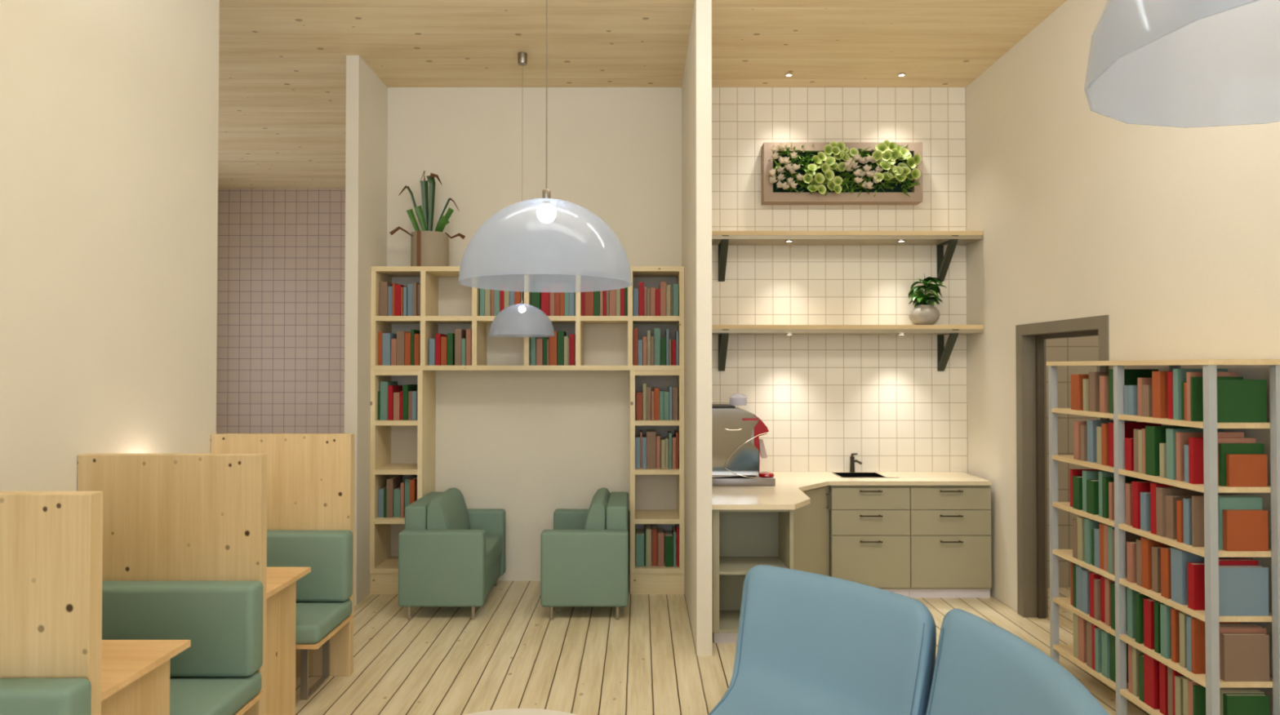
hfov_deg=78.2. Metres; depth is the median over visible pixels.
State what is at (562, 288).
book
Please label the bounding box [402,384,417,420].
book
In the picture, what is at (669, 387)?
book
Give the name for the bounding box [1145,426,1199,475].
book
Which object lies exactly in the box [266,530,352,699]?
bench
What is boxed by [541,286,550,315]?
book
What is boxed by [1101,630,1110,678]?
book
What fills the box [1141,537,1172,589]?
book
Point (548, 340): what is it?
book
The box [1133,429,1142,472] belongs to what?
book
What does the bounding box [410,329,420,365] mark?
book
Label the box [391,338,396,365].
book
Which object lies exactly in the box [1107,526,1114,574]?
book
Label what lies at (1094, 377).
book
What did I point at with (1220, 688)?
book
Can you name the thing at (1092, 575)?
book
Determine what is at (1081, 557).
book
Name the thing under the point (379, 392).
book
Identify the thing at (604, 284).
book
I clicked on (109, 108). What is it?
wall
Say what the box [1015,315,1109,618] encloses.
door frame
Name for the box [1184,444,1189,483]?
book
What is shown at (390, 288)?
book
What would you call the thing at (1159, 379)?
book
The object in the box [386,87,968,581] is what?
wall
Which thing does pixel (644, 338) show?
book
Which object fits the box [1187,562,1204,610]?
book
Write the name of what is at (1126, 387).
book
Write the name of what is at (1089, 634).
book
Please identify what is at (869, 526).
base cabinet
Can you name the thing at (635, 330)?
book
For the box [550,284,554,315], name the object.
book
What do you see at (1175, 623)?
book
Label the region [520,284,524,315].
book
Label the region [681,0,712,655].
wall partition
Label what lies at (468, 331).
book
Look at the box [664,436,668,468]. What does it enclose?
book
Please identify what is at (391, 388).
book
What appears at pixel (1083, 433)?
book
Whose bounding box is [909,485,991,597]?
base cabinet
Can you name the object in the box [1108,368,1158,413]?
book
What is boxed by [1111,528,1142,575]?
book
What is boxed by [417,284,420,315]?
book
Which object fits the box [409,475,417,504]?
book
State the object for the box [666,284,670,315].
book
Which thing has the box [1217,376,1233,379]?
book
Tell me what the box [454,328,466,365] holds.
book
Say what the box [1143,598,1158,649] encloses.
book
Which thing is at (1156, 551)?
book
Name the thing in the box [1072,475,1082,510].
book
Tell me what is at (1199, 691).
book
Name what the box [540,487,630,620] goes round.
armchair
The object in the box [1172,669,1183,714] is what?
book
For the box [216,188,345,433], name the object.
wall
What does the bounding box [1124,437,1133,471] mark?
book
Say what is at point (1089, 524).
book
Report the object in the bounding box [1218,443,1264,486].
book
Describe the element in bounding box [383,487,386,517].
book
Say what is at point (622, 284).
book
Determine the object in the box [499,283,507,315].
book
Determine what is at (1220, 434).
book
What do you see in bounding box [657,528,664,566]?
book
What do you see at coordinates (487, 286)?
book
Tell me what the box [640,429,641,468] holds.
book
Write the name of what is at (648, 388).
book
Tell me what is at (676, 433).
book
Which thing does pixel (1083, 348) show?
wall
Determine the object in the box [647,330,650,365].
book
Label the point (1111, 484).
book
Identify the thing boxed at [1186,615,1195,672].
book
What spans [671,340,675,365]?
book
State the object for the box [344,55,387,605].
wall
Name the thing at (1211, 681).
shelving unit
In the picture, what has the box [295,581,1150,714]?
floor
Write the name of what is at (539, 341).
book
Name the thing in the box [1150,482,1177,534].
book
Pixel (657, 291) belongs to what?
book
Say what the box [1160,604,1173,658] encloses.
book
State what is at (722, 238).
wall shelf
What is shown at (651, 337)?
book
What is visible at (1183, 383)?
book
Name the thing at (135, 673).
table
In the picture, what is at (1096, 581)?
book
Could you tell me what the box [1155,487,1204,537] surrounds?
book
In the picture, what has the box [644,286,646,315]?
book
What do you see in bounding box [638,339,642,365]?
book
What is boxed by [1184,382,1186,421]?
book
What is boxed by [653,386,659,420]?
book
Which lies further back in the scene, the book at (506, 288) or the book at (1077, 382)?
the book at (506, 288)
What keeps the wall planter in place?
attached to the wall at (528, 445)
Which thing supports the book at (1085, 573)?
on the shelving unit at (1211, 681)
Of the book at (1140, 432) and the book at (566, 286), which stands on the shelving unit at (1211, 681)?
the book at (1140, 432)
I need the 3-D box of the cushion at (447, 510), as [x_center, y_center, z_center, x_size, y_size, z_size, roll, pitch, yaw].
[-1.431,1.207,5.920,0.195,0.369,0.670,0,-1,0]
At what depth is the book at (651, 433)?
6.15 m
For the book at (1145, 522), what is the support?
on the shelving unit at (1211, 681)
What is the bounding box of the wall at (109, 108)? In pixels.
[0,0,219,491]
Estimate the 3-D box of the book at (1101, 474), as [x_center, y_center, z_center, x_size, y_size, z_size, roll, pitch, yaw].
[2.483,0.709,4.085,0.191,0.231,0.031,0,-1,0]
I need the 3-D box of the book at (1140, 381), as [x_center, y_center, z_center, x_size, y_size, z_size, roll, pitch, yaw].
[2.490,0.189,3.776,0.191,0.184,0.031,0,-1,0]
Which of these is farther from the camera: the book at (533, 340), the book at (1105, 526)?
the book at (533, 340)
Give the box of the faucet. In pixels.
[849,453,862,472]
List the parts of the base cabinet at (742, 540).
panel, panel, panel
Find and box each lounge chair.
[707,564,936,714]
[925,608,1109,714]
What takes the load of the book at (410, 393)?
on the bookcase at (384, 568)
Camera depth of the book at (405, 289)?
6.16 m
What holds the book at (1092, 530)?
on the shelving unit at (1211, 681)
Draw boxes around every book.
[377,332,393,365]
[377,391,380,420]
[377,485,386,517]
[379,281,392,315]
[379,381,397,420]
[382,333,396,365]
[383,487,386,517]
[386,475,402,517]
[387,286,392,315]
[387,385,402,420]
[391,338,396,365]
[392,283,399,315]
[393,391,399,420]
[393,486,400,517]
[395,284,407,315]
[396,331,408,365]
[400,287,403,315]
[400,391,403,420]
[400,480,404,517]
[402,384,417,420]
[403,287,407,315]
[404,332,410,365]
[404,475,417,507]
[407,284,413,315]
[408,390,417,420]
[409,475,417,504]
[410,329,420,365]
[412,391,417,420]
[413,282,420,315]
[413,333,420,365]
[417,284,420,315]
[429,338,435,365]
[435,333,447,365]
[440,337,447,365]
[447,333,454,365]
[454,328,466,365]
[461,338,466,365]
[466,328,471,365]
[480,285,484,315]
[484,284,494,315]
[490,288,494,315]
[494,285,499,315]
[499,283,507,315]
[504,286,509,315]
[509,285,514,315]
[514,283,521,315]
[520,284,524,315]
[530,283,543,315]
[530,337,538,365]
[536,338,542,365]
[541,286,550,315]
[542,337,549,365]
[546,338,549,365]
[549,331,557,365]
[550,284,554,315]
[554,283,562,315]
[557,330,566,365]
[560,286,564,315]
[564,284,569,315]
[564,336,569,365]
[568,285,575,315]
[568,337,569,365]
[569,333,575,365]
[581,284,584,315]
[584,282,594,315]
[593,284,599,315]
[600,285,603,315]
[603,283,606,315]
[606,285,609,315]
[608,284,616,315]
[616,285,620,315]
[620,282,624,315]
[624,284,627,315]
[633,288,638,315]
[633,328,637,365]
[635,389,635,420]
[635,435,639,468]
[635,528,644,566]
[636,391,642,420]
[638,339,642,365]
[639,282,644,315]
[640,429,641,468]
[642,336,646,365]
[642,382,646,420]
[642,435,646,468]
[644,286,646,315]
[644,524,645,566]
[645,524,651,566]
[646,288,649,315]
[646,386,650,420]
[646,429,655,468]
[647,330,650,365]
[649,287,655,315]
[650,336,653,365]
[650,390,653,420]
[651,524,657,566]
[653,328,660,365]
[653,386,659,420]
[655,288,660,315]
[655,433,660,468]
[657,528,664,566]
[659,281,666,315]
[659,391,663,420]
[660,337,666,365]
[660,437,665,468]
[663,391,669,420]
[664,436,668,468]
[664,531,673,566]
[665,328,668,365]
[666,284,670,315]
[667,431,671,468]
[668,338,671,365]
[668,386,671,420]
[670,286,672,315]
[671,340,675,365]
[671,386,677,420]
[671,435,675,468]
[671,525,675,566]
[672,284,678,315]
[674,429,678,468]
[675,331,678,365]
[675,524,679,566]
[1070,469,1103,506]
[1070,562,1075,605]
[1071,374,1088,410]
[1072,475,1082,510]
[1072,519,1077,559]
[1072,564,1076,608]
[1072,613,1078,659]
[1073,421,1086,460]
[1075,564,1088,611]
[1077,516,1087,560]
[1078,616,1087,662]
[1080,425,1087,461]
[1081,569,1093,614]
[1082,378,1088,411]
[1082,471,1106,511]
[1084,518,1102,564]
[1086,420,1136,462]
[1086,480,1098,515]
[1086,621,1092,668]
[1088,372,1108,411]
[1088,572,1102,618]
[1091,528,1094,566]
[1091,623,1098,670]
[1093,528,1099,568]
[1093,578,1100,620]
[1094,627,1102,672]
[1096,426,1102,464]
[1098,471,1133,517]
[1099,376,1109,413]
[1099,523,1104,569]
[1100,576,1106,623]
[1101,423,1108,465]
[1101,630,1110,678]
[1102,477,1147,518]
[1103,524,1111,572]
[1104,577,1115,626]
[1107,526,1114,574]
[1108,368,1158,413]
[1108,422,1161,466]
[1108,481,1132,519]
[1110,634,1128,683]
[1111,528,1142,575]
[1111,583,1127,631]
[1124,385,1128,414]
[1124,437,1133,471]
[1124,483,1132,525]
[1126,542,1136,582]
[1126,587,1138,638]
[1128,385,1137,415]
[1128,644,1132,693]
[1132,480,1155,528]
[1132,646,1143,696]
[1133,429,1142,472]
[1134,592,1151,644]
[1136,539,1141,586]
[1137,377,1151,416]
[1137,430,1142,473]
[1138,654,1143,702]
[1140,492,1151,531]
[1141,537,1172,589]
[1142,384,1152,417]
[1142,428,1145,474]
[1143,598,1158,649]
[1143,653,1159,709]
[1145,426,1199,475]
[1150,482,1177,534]
[1151,371,1173,417]
[1151,546,1160,593]
[1154,601,1164,653]
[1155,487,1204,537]
[1159,443,1166,478]
[1159,662,1168,714]
[1160,546,1174,599]
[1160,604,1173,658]
[1164,494,1204,539]
[1165,428,1223,479]
[1167,372,1173,419]
[1167,666,1173,714]
[1170,547,1232,604]
[1170,608,1182,662]
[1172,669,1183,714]
[1173,368,1227,420]
[1174,675,1186,714]
[1175,431,1203,481]
[1176,500,1183,542]
[1178,612,1189,668]
[1182,382,1186,420]
[1182,498,1191,545]
[1182,677,1191,714]
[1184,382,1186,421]
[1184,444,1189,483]
[1186,372,1237,421]
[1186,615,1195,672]
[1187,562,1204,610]
[1187,680,1201,714]
[1188,437,1204,484]
[1191,377,1243,421]
[1191,495,1204,546]
[1191,617,1240,674]
[1193,685,1205,714]
[1217,372,1229,376]
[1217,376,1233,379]
[1217,379,1266,422]
[1217,431,1244,437]
[1217,437,1255,485]
[1217,495,1253,496]
[1217,496,1262,550]
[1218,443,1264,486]
[1218,558,1258,565]
[1218,565,1268,616]
[1219,623,1259,626]
[1219,626,1266,679]
[1219,688,1254,689]
[1219,689,1263,714]
[1220,633,1269,681]
[1222,510,1268,551]
[1222,693,1269,714]
[1226,453,1267,486]
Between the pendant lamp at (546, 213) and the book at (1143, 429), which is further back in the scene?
the book at (1143, 429)
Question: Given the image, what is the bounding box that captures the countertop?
[711,471,991,510]
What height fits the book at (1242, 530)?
0.170 m
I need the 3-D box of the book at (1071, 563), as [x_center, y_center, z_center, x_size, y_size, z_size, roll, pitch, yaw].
[2.514,1.256,4.370,0.239,0.236,0.022,0,-1,0]
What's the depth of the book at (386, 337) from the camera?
6.16 m
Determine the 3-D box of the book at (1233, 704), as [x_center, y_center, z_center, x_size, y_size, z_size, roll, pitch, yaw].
[2.550,1.524,3.314,0.176,0.210,0.023,0,-1,0]
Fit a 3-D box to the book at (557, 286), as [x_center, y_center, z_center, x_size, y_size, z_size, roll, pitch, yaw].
[-0.649,-0.451,6.311,0.040,0.261,0.259,0,-1,0]
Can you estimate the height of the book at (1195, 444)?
0.198 m
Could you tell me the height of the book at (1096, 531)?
0.197 m
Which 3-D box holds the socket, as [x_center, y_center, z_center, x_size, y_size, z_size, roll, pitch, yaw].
[-0.261,-0.447,2.196,0.023,0.041,0.023,0,-1,0]
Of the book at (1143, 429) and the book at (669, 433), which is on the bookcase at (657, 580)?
the book at (669, 433)
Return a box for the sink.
[832,472,886,477]
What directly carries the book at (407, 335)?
on the bookcase at (428, 319)
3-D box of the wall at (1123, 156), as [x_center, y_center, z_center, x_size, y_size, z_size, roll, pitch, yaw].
[2.780,-0.270,1.304,0.160,4.075,10.600,0,-1,0]
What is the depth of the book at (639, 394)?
6.15 m
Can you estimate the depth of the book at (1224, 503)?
3.34 m
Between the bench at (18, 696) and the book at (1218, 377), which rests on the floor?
the bench at (18, 696)
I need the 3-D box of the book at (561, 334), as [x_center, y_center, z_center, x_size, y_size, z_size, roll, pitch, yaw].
[-0.622,-0.072,6.282,0.050,0.270,0.210,0,-1,0]
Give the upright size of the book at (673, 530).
0.267 m
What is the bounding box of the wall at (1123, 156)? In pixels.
[965,0,1279,714]
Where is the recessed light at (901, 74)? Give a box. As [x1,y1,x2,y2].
[897,72,905,76]
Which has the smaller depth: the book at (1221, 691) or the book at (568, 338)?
the book at (1221, 691)
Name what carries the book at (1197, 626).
on the shelving unit at (1211, 681)
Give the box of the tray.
[711,471,775,485]
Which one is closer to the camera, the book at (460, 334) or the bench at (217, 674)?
the bench at (217, 674)
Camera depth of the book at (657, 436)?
6.15 m
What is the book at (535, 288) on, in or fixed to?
on the bookcase at (428, 319)
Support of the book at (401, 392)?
on the bookcase at (384, 568)
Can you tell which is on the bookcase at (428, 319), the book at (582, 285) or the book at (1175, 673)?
the book at (582, 285)
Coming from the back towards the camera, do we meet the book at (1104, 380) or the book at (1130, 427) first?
the book at (1104, 380)
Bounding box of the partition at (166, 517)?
[77,453,267,714]
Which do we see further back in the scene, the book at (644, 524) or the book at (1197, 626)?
the book at (644, 524)
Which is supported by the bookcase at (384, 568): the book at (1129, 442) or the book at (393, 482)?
the book at (393, 482)
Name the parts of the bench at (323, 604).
backrest, leg frame, seat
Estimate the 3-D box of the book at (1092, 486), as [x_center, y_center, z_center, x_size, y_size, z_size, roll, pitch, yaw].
[2.480,0.738,4.170,0.196,0.175,0.065,0,-1,0]
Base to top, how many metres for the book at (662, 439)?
0.223 m
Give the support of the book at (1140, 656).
on the shelving unit at (1211, 681)
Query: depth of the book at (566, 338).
6.18 m
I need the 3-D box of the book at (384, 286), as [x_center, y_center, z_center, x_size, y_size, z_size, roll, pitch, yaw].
[-2.010,-0.455,6.321,0.064,0.271,0.295,0,-1,0]
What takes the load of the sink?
in the countertop
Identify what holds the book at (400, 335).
on the bookcase at (428, 319)
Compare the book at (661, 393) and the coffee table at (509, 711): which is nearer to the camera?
the coffee table at (509, 711)
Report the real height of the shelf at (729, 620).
0.020 m
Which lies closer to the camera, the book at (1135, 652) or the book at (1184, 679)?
the book at (1184, 679)
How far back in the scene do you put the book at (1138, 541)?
3.77 m
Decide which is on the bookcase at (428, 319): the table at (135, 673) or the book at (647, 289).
the book at (647, 289)
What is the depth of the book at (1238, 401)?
3.32 m
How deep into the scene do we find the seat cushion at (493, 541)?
5.94 m
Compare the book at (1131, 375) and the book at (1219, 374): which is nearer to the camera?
the book at (1219, 374)
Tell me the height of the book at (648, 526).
0.292 m
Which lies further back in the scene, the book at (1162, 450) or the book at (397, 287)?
the book at (397, 287)
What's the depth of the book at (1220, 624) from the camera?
3.36 m
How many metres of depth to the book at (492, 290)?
6.18 m
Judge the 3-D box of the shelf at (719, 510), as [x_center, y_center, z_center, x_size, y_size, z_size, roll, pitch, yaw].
[0.723,0.968,5.175,0.445,0.020,0.394,0,-1,0]
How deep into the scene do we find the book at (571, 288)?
6.16 m
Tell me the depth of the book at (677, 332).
6.17 m
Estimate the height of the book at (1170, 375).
0.212 m
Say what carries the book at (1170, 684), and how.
on the shelving unit at (1211, 681)
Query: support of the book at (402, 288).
on the bookcase at (428, 319)
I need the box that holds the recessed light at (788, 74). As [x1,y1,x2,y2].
[785,72,792,76]
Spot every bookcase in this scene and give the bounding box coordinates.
[369,370,435,594]
[370,266,684,370]
[630,370,684,594]
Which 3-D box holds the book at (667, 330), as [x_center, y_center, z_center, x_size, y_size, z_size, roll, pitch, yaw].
[0.216,-0.079,6.292,0.019,0.283,0.247,0,-1,0]
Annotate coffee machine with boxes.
[711,404,775,485]
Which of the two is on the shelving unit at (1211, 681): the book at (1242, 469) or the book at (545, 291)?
the book at (1242, 469)
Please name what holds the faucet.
on the countertop
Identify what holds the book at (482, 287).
on the bookcase at (428, 319)
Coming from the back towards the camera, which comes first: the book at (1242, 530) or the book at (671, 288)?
the book at (671, 288)
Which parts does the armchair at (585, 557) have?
leg, armrest, armrest, leg, backrest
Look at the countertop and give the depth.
5.91 m
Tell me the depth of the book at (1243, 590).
3.31 m
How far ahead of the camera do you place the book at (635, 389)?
6.17 m
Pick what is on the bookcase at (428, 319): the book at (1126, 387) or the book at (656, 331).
the book at (656, 331)
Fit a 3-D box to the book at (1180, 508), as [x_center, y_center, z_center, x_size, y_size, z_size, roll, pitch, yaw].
[2.492,0.725,3.484,0.221,0.183,0.026,0,-1,0]
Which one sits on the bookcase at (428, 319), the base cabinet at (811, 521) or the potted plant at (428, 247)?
the potted plant at (428, 247)
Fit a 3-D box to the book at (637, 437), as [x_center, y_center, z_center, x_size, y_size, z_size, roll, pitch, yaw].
[-0.019,0.748,6.270,0.038,0.243,0.248,0,-1,0]
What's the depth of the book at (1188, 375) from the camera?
3.41 m
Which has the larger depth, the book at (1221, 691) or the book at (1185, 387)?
the book at (1185, 387)
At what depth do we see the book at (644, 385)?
6.16 m
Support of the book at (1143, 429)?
on the shelving unit at (1211, 681)
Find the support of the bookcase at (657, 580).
on the floor
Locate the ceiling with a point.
(282, 63)
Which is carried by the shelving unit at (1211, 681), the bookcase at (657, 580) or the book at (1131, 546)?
the book at (1131, 546)
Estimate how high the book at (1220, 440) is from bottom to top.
0.201 m
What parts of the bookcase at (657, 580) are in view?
panel, shelf, shelf, shelf, shelf, panel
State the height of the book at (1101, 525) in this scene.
0.233 m
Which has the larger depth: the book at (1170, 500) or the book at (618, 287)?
the book at (618, 287)
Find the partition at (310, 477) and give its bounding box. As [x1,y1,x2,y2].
[210,433,354,676]
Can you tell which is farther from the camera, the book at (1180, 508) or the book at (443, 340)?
the book at (443, 340)
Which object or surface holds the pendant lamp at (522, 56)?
hanging from the ceiling
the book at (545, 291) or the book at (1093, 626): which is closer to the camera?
the book at (1093, 626)
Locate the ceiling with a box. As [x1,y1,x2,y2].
[217,0,1066,188]
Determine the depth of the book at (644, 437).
6.15 m
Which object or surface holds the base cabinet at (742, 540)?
on the floor
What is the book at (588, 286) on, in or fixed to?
on the bookcase at (428, 319)
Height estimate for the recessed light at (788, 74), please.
0.012 m
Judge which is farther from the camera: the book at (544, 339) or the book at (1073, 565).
the book at (544, 339)
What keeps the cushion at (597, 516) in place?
on the armchair at (585, 557)
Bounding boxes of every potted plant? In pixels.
[389,170,465,266]
[908,273,946,324]
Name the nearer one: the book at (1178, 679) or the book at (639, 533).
the book at (1178, 679)
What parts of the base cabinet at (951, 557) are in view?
drawer, drawer, drawer, handle, handle, handle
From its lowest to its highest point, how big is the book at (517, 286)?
0.261 m
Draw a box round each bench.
[0,678,91,714]
[102,581,263,714]
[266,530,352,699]
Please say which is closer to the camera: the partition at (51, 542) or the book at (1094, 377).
the partition at (51, 542)
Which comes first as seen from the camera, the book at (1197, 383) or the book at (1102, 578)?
the book at (1197, 383)
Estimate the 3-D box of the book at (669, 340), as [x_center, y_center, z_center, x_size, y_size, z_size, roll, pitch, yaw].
[0.237,-0.039,6.298,0.017,0.205,0.285,0,-1,0]
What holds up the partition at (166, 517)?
on the floor
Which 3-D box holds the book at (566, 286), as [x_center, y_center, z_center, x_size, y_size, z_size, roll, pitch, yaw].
[-0.573,-0.447,6.301,0.032,0.253,0.279,0,-1,0]
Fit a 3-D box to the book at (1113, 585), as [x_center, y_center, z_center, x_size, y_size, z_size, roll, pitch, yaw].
[2.477,1.255,3.963,0.191,0.226,0.045,0,-1,0]
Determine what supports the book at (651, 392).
on the bookcase at (657, 580)
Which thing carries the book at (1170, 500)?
on the shelving unit at (1211, 681)
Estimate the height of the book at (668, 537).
0.239 m
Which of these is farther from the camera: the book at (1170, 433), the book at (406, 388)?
the book at (406, 388)
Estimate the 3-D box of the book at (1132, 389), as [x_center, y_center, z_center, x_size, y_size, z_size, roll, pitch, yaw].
[2.494,0.209,3.845,0.199,0.145,0.037,0,-1,0]
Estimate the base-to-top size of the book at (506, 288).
0.233 m
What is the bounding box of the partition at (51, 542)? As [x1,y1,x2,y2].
[0,491,102,714]
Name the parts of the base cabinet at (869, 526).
drawer, drawer, drawer, handle, handle, handle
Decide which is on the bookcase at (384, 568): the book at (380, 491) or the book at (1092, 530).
the book at (380, 491)
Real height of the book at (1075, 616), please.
0.236 m
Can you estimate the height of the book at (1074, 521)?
0.208 m
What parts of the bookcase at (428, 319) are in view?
panel, shelf, shelf, shelf, shelf, shelf, shelf, panel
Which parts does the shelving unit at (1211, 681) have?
post, shelf, shelf, shelf, shelf, shelf, shelf, post, post, shelf, post, shelf, shelf, shelf, shelf, shelf, post, post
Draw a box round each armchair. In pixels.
[398,487,505,620]
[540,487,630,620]
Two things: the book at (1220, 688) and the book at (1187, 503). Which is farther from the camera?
the book at (1187, 503)
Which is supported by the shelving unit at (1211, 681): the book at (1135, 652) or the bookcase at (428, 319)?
the book at (1135, 652)
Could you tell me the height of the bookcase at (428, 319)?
0.806 m
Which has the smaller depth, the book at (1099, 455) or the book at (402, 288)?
the book at (1099, 455)
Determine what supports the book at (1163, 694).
on the shelving unit at (1211, 681)
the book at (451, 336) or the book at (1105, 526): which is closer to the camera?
the book at (1105, 526)
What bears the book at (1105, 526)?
on the shelving unit at (1211, 681)
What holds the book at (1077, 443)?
on the shelving unit at (1211, 681)
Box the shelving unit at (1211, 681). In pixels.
[1046,359,1279,714]
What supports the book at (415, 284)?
on the bookcase at (428, 319)
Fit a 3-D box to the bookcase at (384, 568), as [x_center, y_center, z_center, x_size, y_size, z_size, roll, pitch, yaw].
[-1.885,0.968,6.286,0.404,1.730,0.396,0,-1,0]
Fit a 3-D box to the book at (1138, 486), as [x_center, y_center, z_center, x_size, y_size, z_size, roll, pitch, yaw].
[2.480,0.710,3.792,0.196,0.222,0.044,0,-1,0]
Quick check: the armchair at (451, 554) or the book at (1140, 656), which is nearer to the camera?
the book at (1140, 656)
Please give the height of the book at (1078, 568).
0.236 m
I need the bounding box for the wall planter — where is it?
[760,139,922,204]
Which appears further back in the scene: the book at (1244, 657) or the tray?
the tray
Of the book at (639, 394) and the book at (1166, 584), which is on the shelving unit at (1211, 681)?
the book at (1166, 584)
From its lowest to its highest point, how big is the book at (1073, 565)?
0.236 m
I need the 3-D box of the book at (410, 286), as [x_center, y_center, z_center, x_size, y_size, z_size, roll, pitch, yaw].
[-1.800,-0.447,6.302,0.044,0.253,0.242,0,-1,0]
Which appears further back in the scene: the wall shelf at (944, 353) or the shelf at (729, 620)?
the wall shelf at (944, 353)
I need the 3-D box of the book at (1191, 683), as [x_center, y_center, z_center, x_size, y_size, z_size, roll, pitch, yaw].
[2.502,1.517,3.411,0.238,0.228,0.031,0,-1,0]
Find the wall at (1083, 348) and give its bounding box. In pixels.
[1045,335,1098,587]
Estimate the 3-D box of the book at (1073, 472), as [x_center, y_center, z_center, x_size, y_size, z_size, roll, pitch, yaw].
[2.514,0.725,4.374,0.240,0.206,0.027,0,-1,0]
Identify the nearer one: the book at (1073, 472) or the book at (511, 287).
the book at (1073, 472)
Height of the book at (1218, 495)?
0.222 m
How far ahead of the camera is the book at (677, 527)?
6.14 m
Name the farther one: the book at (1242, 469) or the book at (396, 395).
the book at (396, 395)
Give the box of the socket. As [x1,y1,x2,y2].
[542,189,551,204]
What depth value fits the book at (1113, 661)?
3.98 m
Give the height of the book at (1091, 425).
0.221 m
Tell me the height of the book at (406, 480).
0.296 m
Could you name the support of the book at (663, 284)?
on the bookcase at (428, 319)
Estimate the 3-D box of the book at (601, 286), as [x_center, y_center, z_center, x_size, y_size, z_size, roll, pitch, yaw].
[-0.301,-0.439,6.267,0.023,0.237,0.212,0,-1,0]
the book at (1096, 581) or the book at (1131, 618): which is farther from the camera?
the book at (1096, 581)
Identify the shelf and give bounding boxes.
[711,231,982,281]
[711,324,983,371]
[719,510,789,511]
[719,556,786,574]
[719,610,740,632]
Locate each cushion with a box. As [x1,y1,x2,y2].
[426,487,470,529]
[485,533,502,574]
[583,487,609,529]
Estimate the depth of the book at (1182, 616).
3.46 m
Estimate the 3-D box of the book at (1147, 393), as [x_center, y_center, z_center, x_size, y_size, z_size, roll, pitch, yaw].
[2.500,0.205,3.722,0.226,0.150,0.050,0,-1,0]
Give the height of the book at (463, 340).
0.209 m
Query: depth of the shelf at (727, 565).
5.17 m
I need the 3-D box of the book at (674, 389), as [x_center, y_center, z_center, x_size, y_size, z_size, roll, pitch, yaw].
[0.275,0.364,6.302,0.042,0.255,0.262,0,-1,0]
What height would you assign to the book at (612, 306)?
0.257 m
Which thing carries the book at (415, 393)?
on the bookcase at (384, 568)
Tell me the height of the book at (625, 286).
0.249 m
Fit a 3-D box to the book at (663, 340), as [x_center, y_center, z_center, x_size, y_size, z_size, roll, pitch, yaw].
[0.183,-0.044,6.316,0.038,0.215,0.296,0,-1,0]
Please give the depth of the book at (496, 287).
6.16 m
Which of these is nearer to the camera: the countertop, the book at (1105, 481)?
the book at (1105, 481)
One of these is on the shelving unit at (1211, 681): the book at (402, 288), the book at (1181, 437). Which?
the book at (1181, 437)
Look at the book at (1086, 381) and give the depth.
4.22 m
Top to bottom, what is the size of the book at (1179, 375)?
0.226 m
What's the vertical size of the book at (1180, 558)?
0.236 m
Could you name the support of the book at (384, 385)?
on the bookcase at (384, 568)
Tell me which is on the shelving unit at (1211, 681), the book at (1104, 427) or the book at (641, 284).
the book at (1104, 427)
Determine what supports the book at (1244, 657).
on the shelving unit at (1211, 681)
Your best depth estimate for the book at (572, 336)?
6.18 m
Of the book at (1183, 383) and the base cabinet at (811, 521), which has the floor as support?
the base cabinet at (811, 521)
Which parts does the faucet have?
spout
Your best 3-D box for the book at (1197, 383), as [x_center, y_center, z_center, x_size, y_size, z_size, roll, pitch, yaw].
[2.492,0.179,3.403,0.220,0.192,0.009,0,-1,0]
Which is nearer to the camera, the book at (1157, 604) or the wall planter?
the book at (1157, 604)
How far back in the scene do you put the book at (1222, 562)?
3.35 m
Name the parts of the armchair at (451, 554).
leg, backrest, armrest, leg, armrest, seat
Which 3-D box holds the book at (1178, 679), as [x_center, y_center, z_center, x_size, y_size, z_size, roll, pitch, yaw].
[2.506,1.529,3.508,0.224,0.207,0.035,0,-1,0]
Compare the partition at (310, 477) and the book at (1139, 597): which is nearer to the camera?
the book at (1139, 597)
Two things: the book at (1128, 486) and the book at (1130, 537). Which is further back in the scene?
the book at (1130, 537)
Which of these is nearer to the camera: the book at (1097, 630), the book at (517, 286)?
the book at (1097, 630)
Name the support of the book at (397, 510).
on the bookcase at (384, 568)
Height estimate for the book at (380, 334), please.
0.262 m
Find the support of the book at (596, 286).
on the bookcase at (428, 319)
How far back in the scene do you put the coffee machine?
5.71 m
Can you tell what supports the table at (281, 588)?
on the floor
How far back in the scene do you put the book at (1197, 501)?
3.39 m
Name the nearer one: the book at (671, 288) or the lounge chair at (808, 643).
the lounge chair at (808, 643)
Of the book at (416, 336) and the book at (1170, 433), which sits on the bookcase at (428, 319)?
the book at (416, 336)
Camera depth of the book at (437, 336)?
6.17 m
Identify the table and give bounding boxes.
[101,640,191,714]
[266,567,311,714]
[465,708,576,714]
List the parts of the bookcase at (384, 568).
panel, shelf, shelf, shelf, shelf, panel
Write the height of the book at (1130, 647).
0.236 m
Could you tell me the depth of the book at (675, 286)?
6.16 m
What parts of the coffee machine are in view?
lid, panel, portafilter handle, drip lid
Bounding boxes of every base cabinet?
[711,510,793,643]
[793,485,830,576]
[829,485,910,597]
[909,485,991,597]
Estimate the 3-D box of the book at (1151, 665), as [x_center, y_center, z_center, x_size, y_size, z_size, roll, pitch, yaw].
[2.487,1.517,3.698,0.199,0.236,0.073,0,-1,0]
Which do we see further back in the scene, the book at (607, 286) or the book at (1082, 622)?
the book at (607, 286)
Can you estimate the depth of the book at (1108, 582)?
4.02 m
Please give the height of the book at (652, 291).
0.228 m
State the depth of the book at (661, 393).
6.16 m
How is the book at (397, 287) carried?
on the bookcase at (428, 319)
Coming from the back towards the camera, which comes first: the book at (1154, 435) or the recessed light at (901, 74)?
the recessed light at (901, 74)

